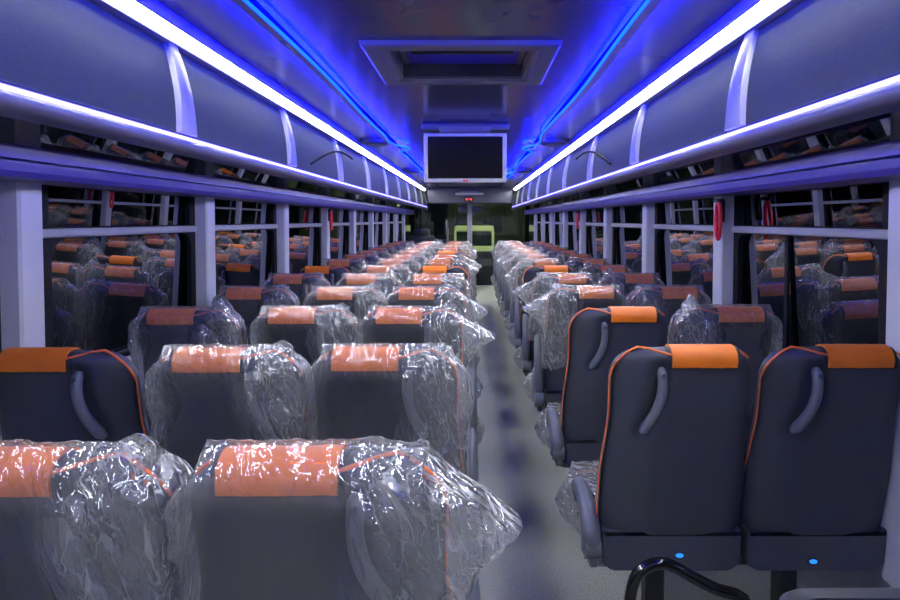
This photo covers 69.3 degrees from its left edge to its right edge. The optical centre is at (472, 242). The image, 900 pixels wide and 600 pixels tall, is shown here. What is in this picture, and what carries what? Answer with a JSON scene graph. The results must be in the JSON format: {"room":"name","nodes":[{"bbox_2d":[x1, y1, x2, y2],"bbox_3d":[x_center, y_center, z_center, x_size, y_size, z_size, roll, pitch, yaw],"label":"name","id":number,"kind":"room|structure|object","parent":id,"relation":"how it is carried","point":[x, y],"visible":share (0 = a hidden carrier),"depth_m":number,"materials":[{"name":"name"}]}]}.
{"room":"vehicle interior","nodes":[
{"label":"vehicle interior","id":0,"kind":"room"},
{"bbox_2d":[0,351,148,445],"bbox_3d":[-1.448,0.755,6.180,0.095,0.860,14.100,0,2,0],"label":"wall","id":1,"kind":"structure","parent":0,"point":[140,370],"depth_m":2.78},
{"bbox_2d":[0,116,44,445],"bbox_3d":[-1.373,0.283,1.989,0.065,1.375,0.129,0,2,0],"label":"window pillar","id":2,"kind":"structure","parent":1,"relation":"attached to","point":[21,241],"depth_m":1.93,"materials":[{"name":"plastic"}]},
{"bbox_2d":[40,124,196,356],"bbox_3d":[-1.409,0.015,2.657,0.068,0.885,1.246,0,2,0],"label":"window","id":3,"kind":"structure","parent":1,"relation":"in","point":[109,255],"depth_m":2.55,"materials":[{"name":"black glass"}]},
{"bbox_2d":[194,159,215,310],"bbox_3d":[-1.373,0.236,3.343,0.065,1.375,0.129,0,2,0],"label":"trim","id":4,"kind":"structure","parent":1,"relation":"attached to","point":[204,206],"depth_m":3.28,"materials":[{"name":"plastic"}]},
{"bbox_2d":[214,163,277,309],"bbox_3d":[-1.409,-0.033,4.011,0.068,0.885,1.246,0,2,0],"label":"window","id":5,"kind":"structure","parent":1,"relation":"in","point":[245,231],"depth_m":4.03,"materials":[{"name":"black glass"}]},
{"bbox_2d":[276,177,288,274],"bbox_3d":[-1.373,0.189,4.697,0.065,1.375,0.129,0,2,0],"label":"trim","id":6,"kind":"structure","parent":1,"relation":"attached to","point":[282,210],"depth_m":4.63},
{"bbox_2d":[288,179,321,274],"bbox_3d":[-1.409,-0.080,5.365,0.068,0.885,1.246,0,2,0],"label":"window","id":7,"kind":"structure","parent":1,"relation":"in","point":[305,224],"depth_m":5.46,"materials":[{"name":"black glass"}]},
{"bbox_2d":[321,187,329,265],"bbox_3d":[-1.373,0.141,6.051,0.065,1.375,0.129,0,2,0],"label":"trim","id":8,"kind":"structure","parent":1,"relation":"attached to","point":[325,228],"depth_m":5.99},
{"bbox_2d":[330,188,349,259],"bbox_3d":[-1.409,-0.127,6.720,0.068,0.885,1.246,0,2,0],"label":"window","id":9,"kind":"structure","parent":1,"relation":"in","point":[339,236],"depth_m":6.93,"materials":[{"name":"black glass"}]},
{"bbox_2d":[349,193,355,254],"bbox_3d":[-1.373,0.094,7.405,0.065,1.375,0.129,0,2,0],"label":"trim","id":10,"kind":"structure","parent":1,"relation":"attached to","point":[352,213],"depth_m":7.34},
{"bbox_2d":[356,194,368,254],"bbox_3d":[-1.409,-0.174,8.074,0.068,0.885,1.246,0,2,0],"label":"window","id":11,"kind":"structure","parent":1,"relation":"in","point":[362,234],"depth_m":8.31,"materials":[{"name":"black glass"}]},
{"bbox_2d":[368,197,373,247],"bbox_3d":[-1.373,0.047,8.759,0.065,1.375,0.129,0,2,0],"label":"trim","id":12,"kind":"structure","parent":1,"relation":"attached to","point":[371,200],"depth_m":8.69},
{"bbox_2d":[374,198,382,247],"bbox_3d":[-1.409,-0.222,9.428,0.068,0.885,1.246,0,2,0],"label":"window","id":13,"kind":"structure","parent":1,"relation":"in","point":[378,216],"depth_m":9.74,"materials":[{"name":"black glass"}]},
{"bbox_2d":[382,200,386,244],"bbox_3d":[-1.373,-0.001,10.114,0.065,1.375,0.129,0,2,0],"label":"trim","id":14,"kind":"structure","parent":1,"relation":"attached to","point":[384,201],"depth_m":10.05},
{"bbox_2d":[387,201,393,243],"bbox_3d":[-1.409,-0.269,10.782,0.068,0.885,1.246,0,2,0],"label":"window","id":15,"kind":"structure","parent":1,"relation":"in","point":[390,222],"depth_m":11.11,"materials":[{"name":"black glass"}]},
{"bbox_2d":[397,203,401,241],"bbox_3d":[-1.409,-0.316,12.136,0.068,0.885,1.246,0,2,0],"label":"window","id":16,"kind":"structure","parent":1,"relation":"in","point":[399,216],"depth_m":12.58,"materials":[{"name":"black glass"}]},
{"bbox_2d":[405,214,412,241],"bbox_3d":[-1.425,0.143,14.234,0.040,1.680,2.360,0,2,0],"label":"window","id":17,"kind":"structure","parent":1,"relation":"in","point":[408,218],"depth_m":14.32,"materials":[{"name":"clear glass"}]},
{"bbox_2d":[157,0,741,187],"bbox_3d":[-0.075,-1.054,7.218,2.840,0.198,16.300,0,2,0],"label":"ceiling","id":18,"kind":"structure","parent":0,"point":[329,32],"depth_m":2.80,"materials":[{"name":"plastic"}]},
{"bbox_2d":[231,0,423,175],"bbox_3d":[-0.691,-0.873,5.288,0.190,0.018,12.330,0,2,0],"label":"recessed light","id":19,"kind":"object","parent":18,"relation":"in","point":[246,6],"visible":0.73,"depth_m":2.81,"materials":[{"name":"blue plastic"}]},
{"bbox_2d":[361,138,389,146],"bbox_3d":[-0.875,-0.895,5.822,0.260,0.039,0.300,0,2,0],"label":"ceiling speaker","id":20,"kind":"object","parent":18,"relation":"attached to","point":[367,142],"visible":0.92,"depth_m":5.71,"materials":[{"name":"grey plastic"}]},
{"bbox_2d":[358,40,562,84],"bbox_3d":[-0.050,-0.849,2.987,0.820,0.092,0.770,0,2,0],"label":"roof hatch","id":21,"kind":"object","parent":18,"relation":"attached to","point":[388,57],"visible":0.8,"depth_m":2.97,"materials":[{"name":"grey plastic"}]},
{"bbox_2d":[421,123,508,181],"bbox_3d":[-0.058,-0.671,4.841,0.656,0.443,0.093,0,2,0],"label":"monitor","id":22,"kind":"object","parent":18,"relation":"hanging from","point":[462,152],"visible":1,"depth_m":4.83,"materials":[{"name":"grey"}]},
{"bbox_2d":[539,138,568,146],"bbox_3d":[0.725,-0.895,5.822,0.260,0.039,0.300,0,2,0],"label":"ceiling speaker","id":23,"kind":"object","parent":18,"relation":"attached to","point":[549,142],"visible":0.94,"depth_m":5.71,"materials":[{"name":"grey plastic"}]},
{"bbox_2d":[506,0,661,180],"bbox_3d":[0.558,-0.873,5.288,0.193,0.018,12.330,0,2,0],"label":"recessed light","id":24,"kind":"object","parent":18,"relation":"in","point":[648,6],"visible":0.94,"depth_m":2.83,"materials":[{"name":"blue plastic"}]},
{"bbox_2d":[425,187,514,203],"bbox_3d":[-0.075,-1.068,14.832,2.600,0.380,0.880,0,2,0],"label":"wall","id":25,"kind":"structure","parent":0,"point":[439,195],"depth_m":14.39,"materials":[{"name":"grey"}]},
{"bbox_2d":[0,82,409,201],"bbox_3d":[-1.448,-0.798,7.227,0.095,0.420,16.300,0,2,0],"label":"trim","id":26,"kind":"structure","parent":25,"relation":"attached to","point":[0,82],"depth_m":2.71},
{"bbox_2d":[410,204,529,250],"bbox_3d":[-0.075,-0.225,15.303,2.800,1.593,0.329,0,2,0],"label":"window","id":27,"kind":"structure","parent":25,"relation":"in","point":[469,206],"depth_m":15.22,"materials":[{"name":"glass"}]},
{"bbox_2d":[529,74,899,205],"bbox_3d":[1.298,-0.798,7.227,0.095,0.420,16.300,0,2,0],"label":"trim","id":28,"kind":"structure","parent":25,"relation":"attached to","point":[898,74],"depth_m":2.67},
{"bbox_2d":[194,285,805,599],"bbox_3d":[-0.075,1.198,6.946,2.840,0.080,15.600,0,2,0],"label":"floor","id":29,"kind":"structure","parent":0,"point":[546,560],"depth_m":3.10,"materials":[{"name":"plastic"}]},
{"bbox_2d":[0,347,155,460],"bbox_3d":[-1.098,0.799,2.016,0.425,1.062,0.638,0,2,0],"label":"seat","id":30,"kind":"object","parent":29,"relation":"on","point":[48,394],"visible":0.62,"depth_m":1.72,"materials":[{"name":"black fabric"}]},
{"bbox_2d":[0,433,200,599],"bbox_3d":[-0.639,0.817,1.231,0.438,1.081,0.682,0,2,0],"label":"seat","id":31,"kind":"object","parent":29,"relation":"on","point":[76,523],"visible":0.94,"depth_m":0.95,"materials":[{"name":"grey plastic"}]},
{"bbox_2d":[127,296,247,465],"bbox_3d":[-1.087,0.750,2.763,0.439,1.109,0.677,0,2,3],"label":"seat","id":32,"kind":"object","parent":29,"relation":"on","point":[158,327],"visible":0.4,"depth_m":2.48,"materials":[{"name":"grey fabric"}]},
{"bbox_2d":[144,340,316,579],"bbox_3d":[-0.644,0.790,1.989,0.438,1.081,0.682,0,2,0],"label":"seat","id":33,"kind":"object","parent":29,"relation":"on","point":[237,393],"visible":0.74,"depth_m":1.72,"materials":[{"name":"grey fabric"}]},
{"bbox_2d":[212,283,300,350],"bbox_3d":[-1.092,0.737,3.535,0.438,1.081,0.682,0,2,0],"label":"seat","id":34,"kind":"object","parent":29,"relation":"on","point":[246,301],"visible":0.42,"depth_m":3.25,"materials":[{"name":"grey plastic"}]},
{"bbox_2d":[262,271,331,307],"bbox_3d":[-1.095,0.709,4.311,0.438,1.081,0.682,0,2,0],"label":"seat","id":35,"kind":"object","parent":29,"relation":"on","point":[301,285],"visible":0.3,"depth_m":4.02,"materials":[{"name":"grey plastic"}]},
{"bbox_2d":[249,304,362,444],"bbox_3d":[-0.643,0.763,2.776,0.438,1.081,0.682,0,2,0],"label":"seat","id":36,"kind":"object","parent":29,"relation":"on","point":[306,329],"visible":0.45,"depth_m":2.49,"materials":[{"name":"grey plastic"}]},
{"bbox_2d":[299,266,350,287],"bbox_3d":[-1.097,0.692,5.084,0.425,1.062,0.638,0,2,0],"label":"seat","id":37,"kind":"object","parent":29,"relation":"on","point":[333,274],"visible":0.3,"depth_m":4.77,"materials":[{"name":"grey fabric"}]},
{"bbox_2d":[164,436,522,599],"bbox_3d":[-0.190,0.818,1.251,0.528,1.077,0.709,0,2,0],"label":"seat","id":38,"kind":"object","parent":29,"relation":"on","point":[286,521],"visible":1,"depth_m":0.96,"materials":[{"name":"grey plastic"}]},
{"bbox_2d":[449,582,457,598],"bbox_3d":[-0.196,0.913,1.364,0.503,0.151,0.491,0,2,0],"label":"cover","id":39,"kind":"object","parent":38,"relation":"on","point":[450,583],"depth_m":1.59,"materials":[{"name":"clear plastic"}]},
{"bbox_2d":[302,282,387,345],"bbox_3d":[-0.639,0.731,3.526,0.438,1.092,0.682,0,2,0],"label":"seat","id":40,"kind":"object","parent":29,"relation":"on","point":[358,300],"visible":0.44,"depth_m":3.24,"materials":[{"name":"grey plastic"}]},
{"bbox_2d":[322,257,368,274],"bbox_3d":[-1.093,0.656,5.845,0.438,1.081,0.682,0,2,0],"label":"seat","id":41,"kind":"object","parent":29,"relation":"on","point":[354,266],"visible":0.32,"depth_m":5.55,"materials":[{"name":"orange fabric"}]},
{"bbox_2d":[341,250,380,265],"bbox_3d":[-1.086,0.615,6.627,0.439,1.109,0.677,0,2,3],"label":"seat","id":42,"kind":"object","parent":29,"relation":"on","point":[370,260],"visible":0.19,"depth_m":6.33,"materials":[{"name":"plastic"}]},
{"bbox_2d":[336,267,402,305],"bbox_3d":[-0.634,0.696,4.307,0.439,1.109,0.677,0,2,3],"label":"seat","id":43,"kind":"object","parent":29,"relation":"on","point":[385,284],"visible":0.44,"depth_m":4.01,"materials":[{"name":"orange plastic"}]},
{"bbox_2d":[355,249,389,259],"bbox_3d":[-1.088,0.588,7.385,0.439,1.109,0.677,0,2,3],"label":"seat","id":44,"kind":"object","parent":29,"relation":"on","point":[383,254],"visible":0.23,"depth_m":7.09,"materials":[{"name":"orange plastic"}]},
{"bbox_2d":[359,263,413,285],"bbox_3d":[-0.643,0.683,5.071,0.438,1.081,0.682,0,2,0],"label":"seat","id":45,"kind":"object","parent":29,"relation":"on","point":[402,272],"visible":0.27,"depth_m":4.78,"materials":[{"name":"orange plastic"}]},
{"bbox_2d":[304,342,488,575],"bbox_3d":[-0.199,0.793,2.019,0.514,1.073,0.720,0,2,0],"label":"seat","id":46,"kind":"object","parent":29,"relation":"on","point":[398,393],"visible":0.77,"depth_m":1.74,"materials":[{"name":"grey plastic"}]},
{"bbox_2d":[457,486,488,572],"bbox_3d":[-0.195,0.887,2.131,0.500,0.152,0.492,0,2,0],"label":"cover","id":47,"kind":"object","parent":46,"relation":"on","point":[459,527],"depth_m":2.05,"materials":[{"name":"clear plastic"}]},
{"bbox_2d":[375,257,421,274],"bbox_3d":[-0.643,0.650,5.850,0.438,1.092,0.682,0,2,0],"label":"seat","id":48,"kind":"object","parent":29,"relation":"on","point":[414,266],"visible":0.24,"depth_m":5.56,"materials":[{"name":"grey fabric"}]},
{"bbox_2d":[388,250,427,265],"bbox_3d":[-0.633,0.615,6.610,0.439,1.109,0.677,0,2,3],"label":"seat","id":49,"kind":"object","parent":29,"relation":"on","point":[421,259],"visible":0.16,"depth_m":6.31,"materials":[{"name":"plastic"}]},
{"bbox_2d":[398,247,432,259],"bbox_3d":[-0.635,0.588,7.392,0.439,1.109,0.677,0,2,2],"label":"seat","id":50,"kind":"object","parent":29,"relation":"on","point":[428,255],"visible":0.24,"depth_m":7.09,"materials":[{"name":"plastic"}]},
{"bbox_2d":[409,229,437,244],"bbox_3d":[-0.920,0.352,12.275,0.540,1.240,0.550,0,2,0],"label":"seat","id":51,"kind":"object","parent":29,"relation":"on","point":[419,235],"visible":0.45,"depth_m":11.99,"materials":[{"name":"black"}]},
{"bbox_2d":[358,304,494,458],"bbox_3d":[-0.184,0.765,2.792,0.546,1.076,0.712,0,2,0],"label":"seat","id":52,"kind":"object","parent":29,"relation":"on","point":[383,325],"visible":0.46,"depth_m":2.50,"materials":[{"name":"plastic"}]},
{"bbox_2d":[477,417,484,443],"bbox_3d":[-0.194,0.859,2.903,0.503,0.151,0.491,0,2,0],"label":"cushion","id":53,"kind":"object","parent":52,"relation":"on","point":[479,439],"depth_m":2.95,"materials":[{"name":"clear plastic"}]},
{"bbox_2d":[384,285,487,398],"bbox_3d":[-0.189,0.738,3.541,0.528,1.077,0.709,0,2,0],"label":"seat","id":54,"kind":"object","parent":29,"relation":"on","point":[402,297],"visible":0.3,"depth_m":3.24,"materials":[{"name":"plastic"}]},
{"bbox_2d":[402,273,480,366],"bbox_3d":[-0.200,0.713,4.324,0.513,1.073,0.720,0,2,0],"label":"seat","id":55,"kind":"object","parent":29,"relation":"on","point":[421,281],"visible":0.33,"depth_m":4.02,"materials":[{"name":"plastic"}]},
{"bbox_2d":[416,266,479,345],"bbox_3d":[-0.194,0.691,5.111,0.503,1.062,0.667,0,2,0],"label":"seat","id":56,"kind":"object","parent":29,"relation":"on","point":[431,270],"visible":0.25,"depth_m":4.79,"materials":[{"name":"grey fabric"}]},
{"bbox_2d":[422,258,478,328],"bbox_3d":[-0.199,0.658,5.860,0.511,1.076,0.706,0,2,0],"label":"seat","id":57,"kind":"object","parent":29,"relation":"on","point":[447,262],"visible":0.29,"depth_m":5.56,"materials":[{"name":"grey plastic"}]},
{"bbox_2d":[428,253,481,316],"bbox_3d":[-0.186,0.631,6.620,0.546,1.076,0.712,0,2,0],"label":"seat","id":58,"kind":"object","parent":29,"relation":"on","point":[437,256],"visible":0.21,"depth_m":6.32,"materials":[{"name":"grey plastic"}]},
{"bbox_2d":[435,251,477,305],"bbox_3d":[-0.196,0.611,7.407,0.503,1.062,0.667,0,2,0],"label":"seat","id":59,"kind":"object","parent":29,"relation":"on","point":[438,252],"visible":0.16,"depth_m":7.08,"materials":[{"name":"grey fabric"}]},
{"bbox_2d":[440,247,477,297],"bbox_3d":[-0.196,0.578,8.157,0.511,1.076,0.706,0,2,0],"label":"seat","id":60,"kind":"object","parent":29,"relation":"on","point":[456,249],"visible":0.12,"depth_m":7.86,"materials":[{"name":"grey plastic"}]},
{"bbox_2d":[471,251,496,284],"bbox_3d":[-0.075,0.576,14.179,2.600,0.660,2.300,0,2,0],"label":"dashboard","id":61,"kind":"object","parent":29,"relation":"on","point":[485,259],"visible":0.02,"depth_m":13.93,"materials":[{"name":"black"}]},
{"bbox_2d":[492,242,522,287],"bbox_3d":[0.539,0.524,9.733,0.508,1.073,0.719,0,2,0],"label":"seat","id":62,"kind":"object","parent":29,"relation":"on","point":[510,244],"visible":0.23,"depth_m":9.50,"materials":[{"name":"grey plastic"}]},
{"bbox_2d":[494,245,527,293],"bbox_3d":[0.544,0.551,8.954,0.508,1.073,0.720,0,2,0],"label":"seat","id":63,"kind":"object","parent":29,"relation":"on","point":[513,246],"visible":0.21,"depth_m":8.70,"materials":[{"name":"grey plastic"}]},
{"bbox_2d":[495,247,534,301],"bbox_3d":[0.535,0.577,8.202,0.508,1.073,0.719,0,2,0],"label":"seat","id":64,"kind":"object","parent":29,"relation":"on","point":[519,249],"visible":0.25,"depth_m":7.95,"materials":[{"name":"grey plastic"}]},
{"bbox_2d":[496,249,540,310],"bbox_3d":[0.518,0.603,7.437,0.547,1.076,0.710,0,2,0],"label":"seat","id":65,"kind":"object","parent":29,"relation":"on","point":[501,298],"visible":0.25,"depth_m":7.19,"materials":[{"name":"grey plastic"}]},
{"bbox_2d":[497,296,506,310],"bbox_3d":[0.532,0.697,7.549,0.502,0.151,0.491,0,2,0],"label":"cushion","id":66,"kind":"object","parent":65,"relation":"on","point":[500,298],"depth_m":7.59,"materials":[{"name":"clear plastic"}]},
{"bbox_2d":[500,253,548,323],"bbox_3d":[0.532,0.630,6.666,0.516,1.076,0.708,0,2,0],"label":"seat","id":67,"kind":"object","parent":29,"relation":"on","point":[515,259],"visible":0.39,"depth_m":6.42,"materials":[{"name":"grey plastic"}]},
{"bbox_2d":[504,258,560,333],"bbox_3d":[0.530,0.657,5.892,0.531,1.075,0.714,0,2,0],"label":"seat","id":68,"kind":"object","parent":29,"relation":"on","point":[522,266],"visible":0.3,"depth_m":5.64,"materials":[{"name":"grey plastic"}]},
{"bbox_2d":[504,314,513,330],"bbox_3d":[0.536,0.751,6.005,0.502,0.151,0.491,0,2,0],"label":"cushion","id":69,"kind":"object","parent":68,"relation":"on","point":[508,329],"depth_m":6.05,"materials":[{"name":"clear plastic"}]},
{"bbox_2d":[508,265,574,352],"bbox_3d":[0.535,0.690,5.157,0.499,1.062,0.670,0,2,0],"label":"seat","id":70,"kind":"object","parent":29,"relation":"on","point":[530,273],"visible":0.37,"depth_m":4.88,"materials":[{"name":"grey plastic"}]},
{"bbox_2d":[508,328,521,352],"bbox_3d":[0.534,0.777,5.248,0.495,0.151,0.492,0,2,0],"label":"cushion","id":71,"kind":"object","parent":70,"relation":"on","point":[511,339],"depth_m":5.27,"materials":[{"name":"clear plastic"}]},
{"bbox_2d":[512,272,596,379],"bbox_3d":[0.515,0.710,4.353,0.547,1.076,0.710,0,2,0],"label":"seat","id":72,"kind":"object","parent":29,"relation":"on","point":[542,285],"visible":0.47,"depth_m":4.10,"materials":[{"name":"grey plastic"}]},
{"bbox_2d":[513,345,532,377],"bbox_3d":[0.529,0.805,4.464,0.502,0.151,0.491,0,2,0],"label":"cushion","id":73,"kind":"object","parent":72,"relation":"on","point":[531,355],"depth_m":4.49,"materials":[{"name":"clear plastic"}]},
{"bbox_2d":[545,248,577,258],"bbox_3d":[0.982,0.596,7.404,0.437,1.092,0.682,0,2,0],"label":"seat","id":74,"kind":"object","parent":29,"relation":"on","point":[551,254],"visible":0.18,"depth_m":7.11,"materials":[{"name":"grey plastic"}]},
{"bbox_2d":[554,251,593,264],"bbox_3d":[0.993,0.622,6.646,0.438,1.092,0.682,0,2,0],"label":"seat","id":75,"kind":"object","parent":29,"relation":"on","point":[563,259],"visible":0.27,"depth_m":6.35,"materials":[{"name":"grey plastic"}]},
{"bbox_2d":[522,284,627,477],"bbox_3d":[0.520,0.737,3.586,0.547,1.076,0.710,0,2,0],"label":"seat","id":76,"kind":"object","parent":29,"relation":"on","point":[549,369],"visible":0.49,"depth_m":3.35,"materials":[{"name":"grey plastic"}]},
{"bbox_2d":[522,368,543,411],"bbox_3d":[0.534,0.831,3.697,0.502,0.151,0.491,0,2,0],"label":"cushion","id":77,"kind":"object","parent":76,"relation":"on","point":[533,393],"depth_m":3.75,"materials":[{"name":"clear plastic"}]},
{"bbox_2d":[564,256,608,273],"bbox_3d":[0.986,0.649,5.874,0.438,1.092,0.682,0,2,0],"label":"seat","id":78,"kind":"object","parent":29,"relation":"on","point":[576,265],"visible":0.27,"depth_m":5.58,"materials":[{"name":"grey plastic"}]},
{"bbox_2d":[534,306,667,468],"bbox_3d":[0.535,0.770,2.850,0.507,1.062,0.670,0,2,0],"label":"seat","id":79,"kind":"object","parent":29,"relation":"on","point":[596,337],"visible":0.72,"depth_m":2.58,"materials":[{"name":"grey leather"}]},
{"bbox_2d":[534,402,568,467],"bbox_3d":[0.534,0.858,2.941,0.502,0.151,0.491,0,2,0],"label":"cushion","id":80,"kind":"object","parent":79,"relation":"on","point":[558,410],"depth_m":3.00,"materials":[{"name":"clear plastic"}]},
{"bbox_2d":[579,261,633,285],"bbox_3d":[0.991,0.676,5.118,0.438,1.092,0.682,0,2,0],"label":"seat","id":81,"kind":"object","parent":29,"relation":"on","point":[596,273],"visible":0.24,"depth_m":4.83,"materials":[{"name":"grey plastic"}]},
{"bbox_2d":[597,267,663,305],"bbox_3d":[0.984,0.694,4.357,0.439,1.109,0.677,0,2,-2],"label":"seat","id":82,"kind":"object","parent":29,"relation":"on","point":[628,282],"visible":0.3,"depth_m":4.06,"materials":[{"name":"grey plastic"}]},
{"bbox_2d":[555,344,750,599],"bbox_3d":[0.533,0.797,2.071,0.503,1.062,0.678,0,2,0],"label":"seat","id":83,"kind":"object","parent":29,"relation":"on","point":[664,493],"visible":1,"depth_m":1.82,"materials":[{"name":"grey plastic"}]},
{"bbox_2d":[581,473,596,503],"bbox_3d":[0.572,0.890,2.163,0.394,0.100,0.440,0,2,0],"label":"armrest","id":84,"kind":"object","parent":83,"relation":"on","point":[592,488],"depth_m":2.28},
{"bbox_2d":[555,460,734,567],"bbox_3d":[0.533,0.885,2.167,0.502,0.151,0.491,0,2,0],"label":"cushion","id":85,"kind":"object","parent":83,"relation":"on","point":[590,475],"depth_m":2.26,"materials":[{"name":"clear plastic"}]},
{"bbox_2d":[625,283,710,343],"bbox_3d":[0.988,0.736,3.563,0.438,1.081,0.682,0,2,0],"label":"seat","id":86,"kind":"object","parent":29,"relation":"on","point":[668,300],"visible":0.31,"depth_m":3.28,"materials":[{"name":"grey plastic"}]},
{"bbox_2d":[667,295,782,448],"bbox_3d":[0.982,0.748,2.823,0.439,1.109,0.677,0,2,-3],"label":"seat","id":87,"kind":"object","parent":29,"relation":"on","point":[747,328],"visible":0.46,"depth_m":2.54,"materials":[{"name":"grey plastic"}]},
{"bbox_2d":[738,344,899,599],"bbox_3d":[0.988,0.798,2.062,0.425,1.062,0.638,0,2,0],"label":"seat","id":88,"kind":"object","parent":29,"relation":"on","point":[818,451],"visible":0.9,"depth_m":1.82,"materials":[{"name":"grey plastic"}]},
{"bbox_2d":[780,588,899,599],"bbox_3d":[0.800,0.956,0.814,0.684,0.832,0.424,0,2,0],"label":"waste bin","id":89,"kind":"object","parent":29,"relation":"on","point":[802,593],"visible":1,"depth_m":0.99,"materials":[{"name":"grey"}]},
{"bbox_2d":[769,351,892,587],"bbox_3d":[1.298,0.755,6.180,0.095,0.860,14.100,0,2,0],"label":"wall","id":90,"kind":"structure","parent":0,"point":[810,579],"depth_m":2.23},
{"bbox_2d":[527,214,533,241],"bbox_3d":[1.275,0.143,14.234,0.040,1.680,2.360,0,2,0],"label":"window","id":91,"kind":"structure","parent":90,"relation":"in","point":[530,218],"depth_m":14.37,"materials":[{"name":"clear glass"}]},
{"bbox_2d":[544,200,550,242],"bbox_3d":[1.259,-0.263,10.622,0.068,0.885,1.246,0,2,0],"label":"window","id":92,"kind":"structure","parent":90,"relation":"in","point":[547,203],"depth_m":11.05,"materials":[{"name":"black glass"}]},
{"bbox_2d":[550,199,554,244],"bbox_3d":[1.222,0.005,9.954,0.065,1.375,0.129,0,2,0],"label":"trim","id":93,"kind":"structure","parent":90,"relation":"attached to","point":[552,214],"depth_m":9.89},
{"bbox_2d":[554,197,562,247],"bbox_3d":[1.259,-0.216,9.268,0.068,0.885,1.246,0,2,0],"label":"window","id":94,"kind":"structure","parent":90,"relation":"in","point":[558,222],"depth_m":9.59,"materials":[{"name":"black glass"}]},
{"bbox_2d":[562,196,567,248],"bbox_3d":[1.222,0.052,8.600,0.065,1.375,0.129,0,2,0],"label":"trim","id":95,"kind":"structure","parent":90,"relation":"attached to","point":[565,213],"depth_m":8.53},
{"bbox_2d":[567,193,578,253],"bbox_3d":[1.259,-0.169,7.914,0.068,0.885,1.246,0,2,0],"label":"window","id":96,"kind":"structure","parent":90,"relation":"in","point":[573,232],"depth_m":8.24,"materials":[{"name":"black glass"}]},
{"bbox_2d":[579,191,585,254],"bbox_3d":[1.222,0.100,7.245,0.065,1.375,0.129,0,2,0],"label":"trim","id":97,"kind":"structure","parent":90,"relation":"attached to","point":[582,227],"depth_m":7.18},
{"bbox_2d":[585,186,603,258],"bbox_3d":[1.259,-0.121,6.560,0.068,0.885,1.246,0,2,0],"label":"window","id":98,"kind":"structure","parent":90,"relation":"in","point":[594,223],"depth_m":6.76,"materials":[{"name":"black glass"}]},
{"bbox_2d":[603,185,612,263],"bbox_3d":[1.222,0.147,5.891,0.065,1.375,0.129,0,2,0],"label":"trim","id":99,"kind":"structure","parent":90,"relation":"attached to","point":[607,234],"depth_m":5.83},
{"bbox_2d":[611,176,642,273],"bbox_3d":[1.259,-0.074,5.206,0.068,0.885,1.246,0,2,0],"label":"window","id":100,"kind":"structure","parent":90,"relation":"in","point":[626,224],"depth_m":5.32,"materials":[{"name":"black glass"}]},
{"bbox_2d":[642,174,654,274],"bbox_3d":[1.222,0.194,4.537,0.065,1.375,0.129,0,2,0],"label":"trim","id":101,"kind":"structure","parent":90,"relation":"attached to","point":[648,209],"depth_m":4.47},
{"bbox_2d":[653,158,713,307],"bbox_3d":[1.259,-0.027,3.851,0.068,0.885,1.246,0,2,0],"label":"window","id":102,"kind":"structure","parent":90,"relation":"in","point":[683,241],"depth_m":3.88,"materials":[{"name":"black glass"}]},
{"bbox_2d":[713,199,724,240],"bbox_3d":[1.174,-0.109,3.091,0.050,0.202,0.115,0,2,0],"label":"hammer","id":103,"kind":"object","parent":90,"relation":"attached to","point":[719,212],"visible":1,"depth_m":3.08,"materials":[{"name":"red"}]},
{"bbox_2d":[712,154,734,307],"bbox_3d":[1.222,0.242,3.183,0.065,1.375,0.129,0,2,0],"label":"trim","id":104,"kind":"structure","parent":90,"relation":"attached to","point":[723,248],"depth_m":3.12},
{"bbox_2d":[731,113,890,351],"bbox_3d":[1.259,0.020,2.497,0.068,0.885,1.246,0,2,0],"label":"window","id":105,"kind":"structure","parent":90,"relation":"in","point":[818,257],"depth_m":2.40,"materials":[{"name":"black glass"}]},
{"bbox_2d":[881,110,899,587],"bbox_3d":[1.222,0.289,1.829,0.065,1.375,0.129,0,2,0],"label":"trim","id":106,"kind":"structure","parent":90,"relation":"attached to","point":[890,570],"depth_m":1.84,"materials":[{"name":"plastic"}]},
{"bbox_3d":[-0.075,0.287,-0.921,2.840,2.290,0.060,0,2,0],"label":"wall","id":107,"kind":"structure","parent":0,"visible":0},
{"bbox_2d":[0,142,414,214],"bbox_3d":[-1.303,-0.381,6.341,0.164,0.090,14.500,0,2,0],"label":"trim","id":108,"kind":"structure","parent":107,"relation":"attached to","point":[23,163],"depth_m":2.39,"materials":[{"name":"blue plastic"}]},
{"bbox_2d":[0,0,427,209],"bbox_3d":[-1.186,-0.701,6.740,0.378,0.500,15.320,0,2,0],"label":"luggage rack","id":109,"kind":"object","parent":107,"relation":"attached to","point":[140,61],"visible":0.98,"depth_m":2.18,"materials":[{"name":"grey"}]},
{"bbox_2d":[511,0,899,209],"bbox_3d":[1.036,-0.701,6.740,0.378,0.500,15.320,0,2,0],"label":"luggage rack","id":110,"kind":"object","parent":107,"relation":"attached to","point":[762,60],"visible":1,"depth_m":2.10,"materials":[{"name":"grey"}]},
{"bbox_2d":[524,139,899,214],"bbox_3d":[1.153,-0.381,6.341,0.164,0.090,14.500,0,2,0],"label":"trim","id":111,"kind":"structure","parent":107,"relation":"attached to","point":[880,162],"depth_m":2.32,"materials":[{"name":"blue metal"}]},
{"label":"outside","id":112,"kind":"structure","parent":0,"visible":0},
{"bbox_3d":[0.000,0.827,52.961,80.000,0.150,74.200,0,2,0],"label":"ground","id":113,"kind":"structure","parent":112,"visible":0},
{"bbox_2d":[454,225,493,250],"bbox_3d":[0.050,0.242,34.319,1.980,2.320,4.620,0,2,0],"label":"van","id":114,"kind":"object","parent":113,"relation":"on","point":[482,235],"visible":0.48,"depth_m":32.10,"materials":[{"name":"green paint"}]},
{"bbox_2d":[448,202,533,250],"bbox_3d":[6.000,-2.069,54.961,16.600,5.500,6.800,0,2,0],"label":"building","id":115,"kind":"structure","parent":113,"relation":"on","point":[509,225],"depth_m":51.96,"materials":[{"name":"black"}]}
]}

